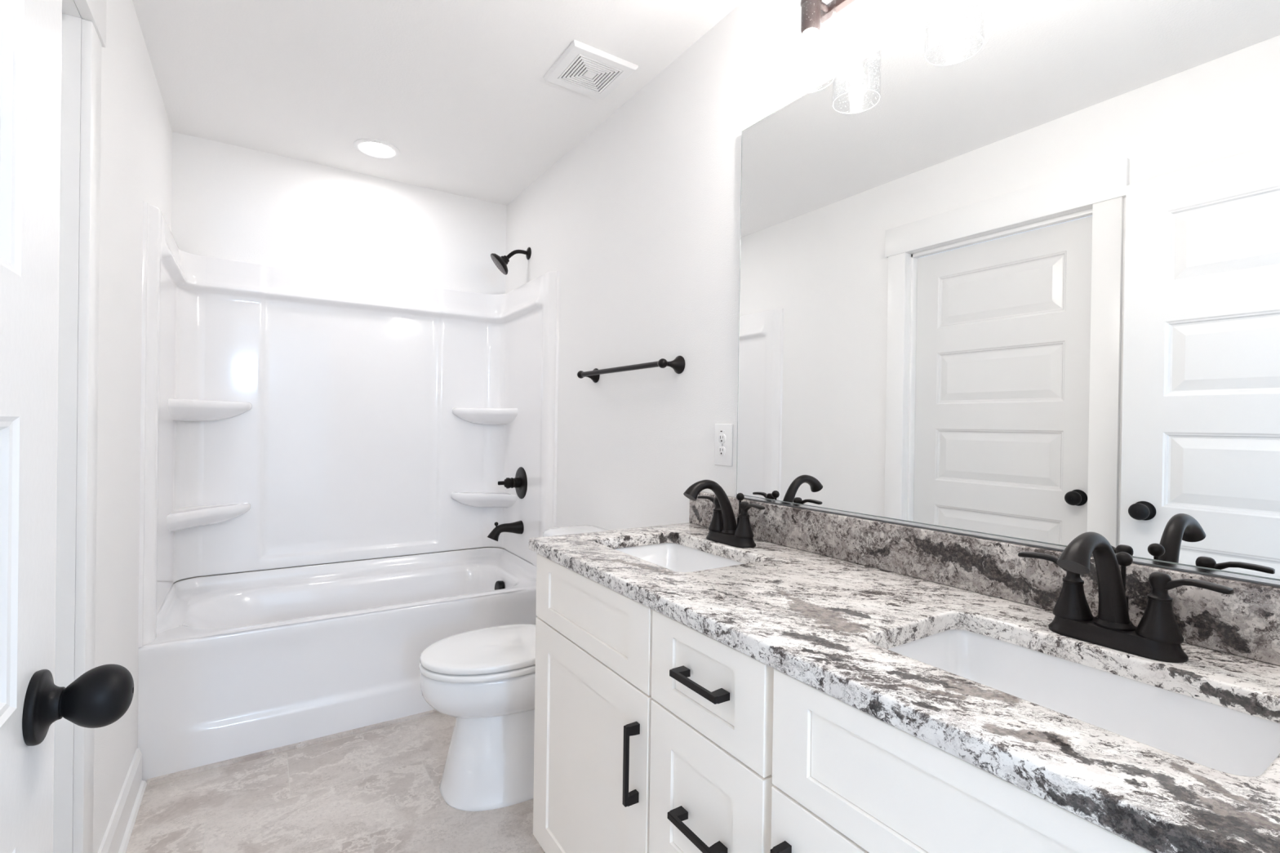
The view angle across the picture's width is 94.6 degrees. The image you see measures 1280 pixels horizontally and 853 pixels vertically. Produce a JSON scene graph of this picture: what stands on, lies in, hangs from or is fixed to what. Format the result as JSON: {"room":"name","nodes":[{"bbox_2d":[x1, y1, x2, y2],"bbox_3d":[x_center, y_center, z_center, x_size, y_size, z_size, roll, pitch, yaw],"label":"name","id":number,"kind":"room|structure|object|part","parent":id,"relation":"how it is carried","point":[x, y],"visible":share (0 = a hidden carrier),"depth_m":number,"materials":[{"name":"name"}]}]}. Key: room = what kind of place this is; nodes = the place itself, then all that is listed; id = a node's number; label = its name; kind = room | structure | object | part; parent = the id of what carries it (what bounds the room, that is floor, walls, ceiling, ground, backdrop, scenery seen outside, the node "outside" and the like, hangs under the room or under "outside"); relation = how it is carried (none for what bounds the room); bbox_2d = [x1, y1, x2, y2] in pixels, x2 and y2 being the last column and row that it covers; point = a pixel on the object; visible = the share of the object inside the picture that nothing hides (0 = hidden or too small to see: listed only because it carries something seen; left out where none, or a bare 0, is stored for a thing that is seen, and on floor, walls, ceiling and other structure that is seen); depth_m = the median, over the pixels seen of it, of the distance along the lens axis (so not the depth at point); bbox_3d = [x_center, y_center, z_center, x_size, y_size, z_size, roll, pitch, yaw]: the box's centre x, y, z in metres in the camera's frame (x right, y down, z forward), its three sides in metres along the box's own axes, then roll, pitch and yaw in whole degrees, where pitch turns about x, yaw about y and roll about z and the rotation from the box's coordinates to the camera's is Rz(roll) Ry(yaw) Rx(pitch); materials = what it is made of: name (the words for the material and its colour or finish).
{"room":"bathroom","nodes":[
{"label":"bathroom","id":0,"kind":"room"},
{"bbox_2d":[93,0,172,852],"bbox_3d":[-1.163,-0.028,1.110,0.110,2.392,3.407,1,0,-33],"label":"wall","id":1,"kind":"structure","parent":0,"point":[136,131],"depth_m":1.63,"materials":[{"name":"paint"}]},
{"bbox_2d":[0,0,133,852],"bbox_3d":[-0.406,0.173,0.236,0.169,1.998,0.743,1,0,-27],"label":"door","id":2,"kind":"structure","parent":1,"relation":"in","point":[31,703],"depth_m":0.50,"materials":[{"name":"white paint"}]},
{"bbox_3d":[-0.498,0.248,0.541,0.051,0.054,0.054,1,0,-33],"label":"knob","id":3,"kind":"part","parent":2,"relation":"part of","materials":[{"name":"black metal"}]},
{"bbox_2d":[53,0,81,852],"bbox_3d":[-1.023,0.156,0.894,0.105,2.030,0.767,1,0,-33],"label":"trim","id":4,"kind":"structure","parent":1,"relation":"attached to","point":[71,46],"depth_m":1.23,"materials":[{"name":"white paint"}]},
{"bbox_2d":[72,18,102,852],"bbox_3d":[-0.972,0.161,0.928,0.017,2.021,0.925,1,0,-33],"label":"trim","id":5,"kind":"structure","parent":1,"relation":"attached to","point":[91,46],"depth_m":1.25,"materials":[{"name":"white paint"}]},
{"bbox_2d":[74,0,106,47],"bbox_3d":[-0.955,-0.915,0.925,0.022,0.132,0.954,1,0,-33],"label":"trim","id":6,"kind":"structure","parent":1,"relation":"attached to","point":[94,11],"depth_m":1.26,"materials":[{"name":"white paint"}]},
{"bbox_2d":[97,747,146,852],"bbox_3d":[-1.419,1.100,1.612,0.026,0.125,0.689,1,0,-33],"label":"baseboard","id":7,"kind":"structure","parent":1,"relation":"attached to","point":[117,837],"depth_m":1.68,"materials":[{"name":"white paint"}]},
{"bbox_2d":[125,712,545,852],"bbox_3d":[-0.538,1.201,1.529,1.700,0.050,3.407,1,0,-33],"label":"floor","id":8,"kind":"structure","parent":0,"point":[376,790],"depth_m":1.81,"materials":[{"name":"tile"}]},
{"bbox_2d":[137,546,537,782],"bbox_3d":[-1.188,0.907,2.580,1.460,0.511,0.681,1,0,-33],"label":"bathtub","id":9,"kind":"object","parent":8,"relation":"on","point":[243,664],"visible":0.77,"depth_m":2.26,"materials":[{"name":"plastic"}]},
{"bbox_2d":[146,709,439,784],"bbox_3d":[-1.008,1.161,2.297,1.408,0.010,0.017,1,0,-33],"label":"trim","id":10,"kind":"structure","parent":9,"relation":"attached to","point":[155,780],"depth_m":2.12,"materials":[{"name":"stone"}]},
{"bbox_2d":[137,201,559,647],"bbox_3d":[-1.180,-0.001,2.585,1.461,1.433,0.704,1,0,-33],"label":"shower surround","id":11,"kind":"object","parent":9,"relation":"on","point":[290,417],"visible":0.96,"depth_m":2.75,"materials":[{"name":"white plastic"}]},
{"bbox_3d":[-1.743,-0.008,2.223,0.122,1.433,0.704,1,0,-33],"label":"panel","id":12,"kind":"part","parent":11,"relation":"part of","materials":[{"name":"white plastic"}]},
{"bbox_2d":[166,502,250,532],"bbox_3d":[-1.769,0.380,2.424,0.282,0.086,0.330,1,0,-33],"label":"corner shelf","id":13,"kind":"object","parent":11,"relation":"attached to","point":[180,517],"depth_m":2.47,"materials":[{"name":"white plastic"}]},
{"bbox_2d":[168,398,252,421],"bbox_3d":[-1.763,-0.064,2.422,0.282,0.086,0.330,1,0,-33],"label":"corner shelf","id":14,"kind":"object","parent":11,"relation":"attached to","point":[179,409],"depth_m":2.45,"materials":[{"name":"white plastic"}]},
{"bbox_3d":[-1.354,-0.037,2.857,1.218,1.368,0.058,1,0,-33],"label":"panel","id":15,"kind":"part","parent":11,"relation":"part of","materials":[{"name":"white plastic"}]},
{"bbox_2d":[450,491,516,507],"bbox_3d":[-0.806,0.391,3.067,0.282,0.086,0.290,1,0,-33],"label":"corner shelf","id":16,"kind":"object","parent":11,"relation":"attached to","point":[458,499],"depth_m":3.06,"materials":[{"name":"white plastic"}]},
{"bbox_2d":[452,407,518,424],"bbox_3d":[-0.800,-0.053,3.066,0.282,0.086,0.290,1,0,-33],"label":"corner shelf","id":17,"kind":"object","parent":11,"relation":"attached to","point":[460,415],"depth_m":3.06,"materials":[{"name":"white plastic"}]},
{"bbox_2d":[487,520,524,541],"bbox_3d":[-0.668,0.516,2.913,0.174,0.095,0.068,1,0,-33],"label":"tub spout","id":18,"kind":"object","parent":11,"relation":"attached to","point":[517,527],"visible":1,"depth_m":2.90,"materials":[{"name":"black metal"}]},
{"bbox_2d":[497,466,527,498],"bbox_3d":[-0.647,0.283,2.932,0.122,0.160,0.160,1,0,-33],"label":"shower valve","id":19,"kind":"object","parent":11,"relation":"attached to","point":[519,482],"visible":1,"depth_m":2.92,"materials":[{"name":"black metal"}]},
{"bbox_3d":[-0.683,0.279,2.908,0.034,0.019,0.016,1,0,-33],"label":"lever","id":20,"kind":"part","parent":19,"relation":"part of","materials":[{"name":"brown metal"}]},
{"bbox_3d":[-0.635,0.281,2.939,0.085,0.054,0.054,1,0,-33],"label":"stem","id":21,"kind":"part","parent":19,"relation":"part of","materials":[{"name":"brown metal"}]},
{"bbox_3d":[-0.617,0.005,2.948,0.122,1.433,0.704,1,0,-33],"label":"panel","id":22,"kind":"part","parent":11,"relation":"part of","materials":[{"name":"white plastic"}]},
{"bbox_3d":[-0.690,0.795,2.897,0.034,0.075,0.074,1,0,-33],"label":"overflow plate","id":23,"kind":"part","parent":9,"relation":"part of","materials":[{"name":"black metal"}]},
{"bbox_2d":[418,524,608,811],"bbox_3d":[-0.382,0.781,2.021,0.712,0.791,0.438,1,0,-33],"label":"toilet","id":24,"kind":"object","parent":8,"relation":"on","point":[483,679],"visible":0.44,"depth_m":1.84,"materials":[{"name":"ceramic"}]},
{"bbox_3d":[-0.488,0.757,1.952,0.458,0.019,0.362,1,0,-33],"label":"seat","id":25,"kind":"part","parent":24,"relation":"part of","materials":[{"name":"plastic"}]},
{"bbox_3d":[-0.487,0.730,1.952,0.456,0.025,0.358,1,0,-33],"label":"lid","id":26,"kind":"part","parent":24,"relation":"part of","materials":[{"name":"plastic"}]},
{"bbox_3d":[-0.415,0.849,2.000,0.631,0.154,0.362,1,0,-33],"label":"bowl","id":27,"kind":"part","parent":24,"relation":"part of","materials":[{"name":"ceramic"}]},
{"bbox_3d":[-0.176,0.412,2.149,0.224,0.048,0.438,1,0,-33],"label":"tank lid","id":28,"kind":"part","parent":24,"relation":"part of","materials":[{"name":"ceramic"}]},
{"bbox_2d":[533,553,1153,852],"bbox_3d":[0.309,0.762,1.083,0.564,0.855,1.366,1,0,-33],"label":"vanity cabinet","id":29,"kind":"object","parent":8,"relation":"on","point":[654,734],"visible":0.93,"depth_m":0.91,"materials":[{"name":"paint"}]},
{"bbox_3d":[-0.122,0.774,1.306,0.020,0.560,0.524,1,0,-33],"label":"door","id":30,"kind":"part","parent":29,"relation":"part of","materials":[{"name":"paint"}]},
{"bbox_3d":[-0.017,0.629,1.099,0.030,0.147,0.012,1,0,-33],"label":"bar pull","id":31,"kind":"part","parent":29,"relation":"part of","materials":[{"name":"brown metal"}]},
{"bbox_3d":[0.089,0.644,0.935,0.030,0.012,0.117,1,0,-33],"label":"bar pull","id":32,"kind":"part","parent":29,"relation":"part of","materials":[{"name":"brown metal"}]},
{"bbox_3d":[0.092,0.408,0.934,0.030,0.012,0.117,1,0,-33],"label":"bar pull","id":33,"kind":"part","parent":29,"relation":"part of","materials":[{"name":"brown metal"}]},
{"bbox_3d":[0.103,0.640,0.958,0.020,0.284,0.286,1,0,-33],"label":"drawer","id":34,"kind":"part","parent":29,"relation":"part of","materials":[{"name":"paint"}]},
{"bbox_3d":[0.106,0.414,0.957,0.020,0.161,0.286,1,0,-33],"label":"drawer","id":35,"kind":"part","parent":29,"relation":"part of","materials":[{"name":"paint"}]},
{"bbox_3d":[0.186,0.633,0.784,0.030,0.147,0.012,1,0,-33],"label":"bar pull","id":36,"kind":"part","parent":29,"relation":"part of","materials":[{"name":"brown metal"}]},
{"bbox_3d":[0.331,0.783,0.602,0.020,0.560,0.532,1,0,-33],"label":"door","id":37,"kind":"part","parent":29,"relation":"part of","materials":[{"name":"paint"}]},
{"bbox_2d":[528,522,1279,852],"bbox_3d":[0.326,0.319,1.087,0.541,0.030,1.444,1,0,-33],"label":"countertop","id":38,"kind":"structure","parent":29,"relation":"on","point":[829,624],"depth_m":0.75,"materials":[{"name":"multicoloured stone"}]},
{"bbox_2d":[614,542,743,572],"bbox_3d":[0.086,0.397,1.439,0.304,0.134,0.435,1,0,-33],"label":"undermount sink","id":39,"kind":"object","parent":38,"relation":"in","point":[671,556],"visible":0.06,"depth_m":1.62,"materials":[{"name":"ceramic"}]},
{"bbox_2d":[683,480,764,547],"bbox_3d":[0.215,0.217,1.531,0.199,0.165,0.198,1,0,7],"label":"bathroom faucet","id":40,"kind":"object","parent":38,"relation":"on","point":[722,528],"visible":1,"depth_m":1.50,"materials":[{"name":"black metal"}]},
{"bbox_3d":[0.186,0.201,1.603,0.020,0.024,0.072,1,0,-38],"label":"lever","id":41,"kind":"part","parent":40,"relation":"part of","materials":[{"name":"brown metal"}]},
{"bbox_3d":[0.182,0.206,1.497,0.170,0.144,0.041,1,0,-33],"label":"spout","id":42,"kind":"part","parent":40,"relation":"part of","materials":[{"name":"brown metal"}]},
{"bbox_3d":[0.208,0.232,1.575,0.050,0.088,0.050,1,0,-33],"label":"handle post","id":43,"kind":"part","parent":40,"relation":"part of","materials":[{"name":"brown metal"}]},
{"bbox_3d":[0.235,0.288,1.532,0.066,0.024,0.161,1,0,-33],"label":"plate","id":44,"kind":"part","parent":40,"relation":"part of","materials":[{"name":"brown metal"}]},
{"bbox_3d":[0.263,0.231,1.550,0.021,0.114,0.021,1,0,-33],"label":"lift rod","id":45,"kind":"part","parent":40,"relation":"part of","materials":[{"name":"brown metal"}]},
{"bbox_3d":[0.263,0.234,1.489,0.050,0.088,0.050,1,0,-33],"label":"handle post","id":46,"kind":"part","parent":40,"relation":"part of","materials":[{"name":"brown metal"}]},
{"bbox_3d":[0.280,0.203,1.457,0.020,0.024,0.072,1,0,-27],"label":"lever","id":47,"kind":"part","parent":40,"relation":"part of","materials":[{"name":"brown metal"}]},
{"bbox_2d":[887,629,1279,777],"bbox_3d":[0.530,0.406,0.750,0.304,0.134,0.447,1,0,-33],"label":"undermount sink","id":48,"kind":"object","parent":38,"relation":"in","point":[1208,735],"visible":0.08,"depth_m":0.81,"materials":[{"name":"ceramic"}]},
{"bbox_2d":[1017,532,1234,662],"bbox_3d":[0.658,0.226,0.843,0.199,0.165,0.198,1,0,7],"label":"bathroom faucet","id":49,"kind":"object","parent":38,"relation":"on","point":[1157,636],"visible":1,"depth_m":0.81,"materials":[{"name":"black metal"}]},
{"bbox_3d":[0.629,0.210,0.915,0.020,0.024,0.072,1,0,-38],"label":"lever","id":50,"kind":"part","parent":49,"relation":"part of","materials":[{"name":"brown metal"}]},
{"bbox_3d":[0.651,0.241,0.887,0.050,0.088,0.050,1,0,-33],"label":"handle post","id":51,"kind":"part","parent":49,"relation":"part of","materials":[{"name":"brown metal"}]},
{"bbox_3d":[0.625,0.215,0.809,0.170,0.144,0.041,1,0,-33],"label":"spout","id":52,"kind":"part","parent":49,"relation":"part of","materials":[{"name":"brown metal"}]},
{"bbox_3d":[0.678,0.297,0.845,0.066,0.024,0.161,1,0,-33],"label":"plate","id":53,"kind":"part","parent":49,"relation":"part of","materials":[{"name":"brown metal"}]},
{"bbox_3d":[0.705,0.240,0.862,0.021,0.114,0.021,1,0,-33],"label":"lift rod","id":54,"kind":"part","parent":49,"relation":"part of","materials":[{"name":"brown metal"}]},
{"bbox_3d":[0.706,0.242,0.802,0.050,0.088,0.050,1,0,-33],"label":"handle post","id":55,"kind":"part","parent":49,"relation":"part of","materials":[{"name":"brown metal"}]},
{"bbox_3d":[0.723,0.212,0.770,0.020,0.024,0.072,1,0,-27],"label":"lever","id":56,"kind":"part","parent":49,"relation":"part of","materials":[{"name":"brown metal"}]},
{"bbox_2d":[171,131,506,577],"bbox_3d":[-1.399,-0.038,2.925,1.460,2.392,0.100,1,0,-33],"label":"wall","id":57,"kind":"structure","parent":0,"point":[229,202],"depth_m":2.80,"materials":[{"name":"paint"}]},
{"bbox_2d":[132,0,743,205],"bbox_3d":[-0.502,-1.256,1.520,1.700,0.080,3.407,1,0,-33],"label":"ceiling","id":58,"kind":"structure","parent":0,"point":[460,88],"depth_m":2.05,"materials":[{"name":"white paint"}]},
{"bbox_2d":[353,137,399,159],"bbox_3d":[-1.163,-1.226,2.611,0.188,0.008,0.188,1,0,-33],"label":"recessed light","id":59,"kind":"object","parent":58,"relation":"in","point":[374,148],"visible":1,"depth_m":2.60,"materials":[{"name":"white plastic"}]},
{"bbox_2d":[543,39,638,100],"bbox_3d":[-0.171,-1.206,2.014,0.238,0.014,0.238,1,0,-33],"label":"ceiling vent","id":60,"kind":"object","parent":58,"relation":"in","point":[582,68],"visible":1,"depth_m":1.99,"materials":[{"name":"white plastic"}]},
{"bbox_2d":[505,0,1279,586],"bbox_3d":[0.152,-0.012,1.958,0.100,2.392,3.407,1,0,-33],"label":"wall","id":61,"kind":"structure","parent":0,"point":[638,222],"depth_m":1.99,"materials":[{"name":"paint"}]},
{"bbox_2d":[490,247,531,275],"bbox_3d":[-0.651,-0.832,2.949,0.194,0.154,0.119,1,0,-33],"label":"shower","id":62,"kind":"object","parent":61,"relation":"attached to","point":[501,262],"visible":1,"depth_m":2.92,"materials":[{"name":"black metal"}]},
{"bbox_3d":[-0.618,-0.857,2.957,0.124,0.066,0.019,1,0,-33],"label":"arm","id":63,"kind":"part","parent":62,"relation":"part of","materials":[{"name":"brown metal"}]},
{"bbox_2d":[577,355,684,382],"bbox_3d":[-0.059,-0.203,2.120,0.084,0.059,0.622,1,0,-33],"label":"towel bar","id":64,"kind":"object","parent":61,"relation":"attached to","point":[677,364],"visible":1,"depth_m":1.97,"materials":[{"name":"black metal"}]},
{"bbox_3d":[-0.199,-0.206,2.365,0.054,0.059,0.059,1,0,-33],"label":"wall post","id":65,"kind":"part","parent":64,"relation":"part of","materials":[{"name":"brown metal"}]},
{"bbox_3d":[0.106,-0.200,1.891,0.054,0.059,0.059,1,0,-33],"label":"wall post","id":66,"kind":"part","parent":64,"relation":"part of","materials":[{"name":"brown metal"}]},
{"bbox_2d":[714,423,733,466],"bbox_3d":[0.242,0.053,1.718,0.009,0.122,0.077,1,0,-33],"label":"power outlet","id":67,"kind":"object","parent":61,"relation":"attached to","point":[723,440],"visible":1,"depth_m":1.71,"materials":[{"name":"white plastic"}]},
{"bbox_2d":[718,446,725,455],"bbox_3d":[0.238,0.072,1.718,0.003,0.027,0.031,1,0,-33],"label":"receptacle","id":68,"kind":"object","parent":67,"relation":"attached to","point":[722,450],"depth_m":1.71,"materials":[{"name":"white plastic"}]},
{"bbox_2d":[718,434,725,443],"bbox_3d":[0.239,0.035,1.718,0.003,0.027,0.031,1,0,-33],"label":"receptacle","id":69,"kind":"object","parent":67,"relation":"attached to","point":[722,437],"depth_m":1.72,"materials":[{"name":"white plastic"}]},
{"bbox_2d":[785,0,938,93],"bbox_3d":[0.534,-0.904,1.152,0.148,0.236,0.590,1,0,-33],"label":"vanity light","id":70,"kind":"object","parent":61,"relation":"attached to","point":[813,12],"visible":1,"depth_m":1.33,"materials":[{"name":"brown metal"}]},
{"bbox_3d":[0.388,-0.883,1.344,0.110,0.186,0.110,1,0,-33],"label":"lamp shade","id":71,"kind":"part","parent":70,"relation":"part of","materials":[{"name":"clear glass"}]},
{"bbox_3d":[0.388,-0.856,1.344,0.035,0.073,0.035,1,0,-33],"label":"bulb","id":72,"kind":"part","parent":70,"relation":"part of","materials":[{"name":"white glass"}]},
{"bbox_2d":[800,0,822,38],"bbox_3d":[0.389,-0.935,1.343,0.047,0.083,0.047,1,0,-33],"label":"socket","id":73,"kind":"object","parent":70,"relation":"attached to","point":[808,7],"depth_m":1.33,"materials":[{"name":"brown plastic"}]},
{"bbox_3d":[0.412,-0.972,1.358,0.064,0.019,0.013,1,0,-33],"label":"arm","id":74,"kind":"part","parent":70,"relation":"part of","materials":[{"name":"brown metal"}]},
{"bbox_3d":[0.572,-0.968,1.176,0.020,0.022,0.540,1,0,-33],"label":"rail","id":75,"kind":"part","parent":70,"relation":"part of","materials":[{"name":"brown metal"}]},
{"bbox_3d":[0.518,-0.853,1.142,0.035,0.073,0.035,1,0,-33],"label":"bulb","id":76,"kind":"part","parent":70,"relation":"part of","materials":[{"name":"white glass"}]},
{"bbox_2d":[688,491,1279,666],"bbox_3d":[0.549,0.256,1.224,0.022,0.100,1.434,1,0,-33],"label":"backsplash","id":77,"kind":"structure","parent":61,"relation":"attached to","point":[1245,623],"depth_m":1.06,"materials":[{"name":"multicoloured stone"}]},
{"bbox_2d":[734,0,1279,584],"bbox_3d":[0.574,-0.311,1.203,0.013,1.025,1.088,1,0,-33],"label":"vanity mirror","id":78,"kind":"object","parent":61,"relation":"attached to","point":[1012,273],"visible":0.9,"depth_m":1.03,"materials":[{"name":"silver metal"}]}
]}

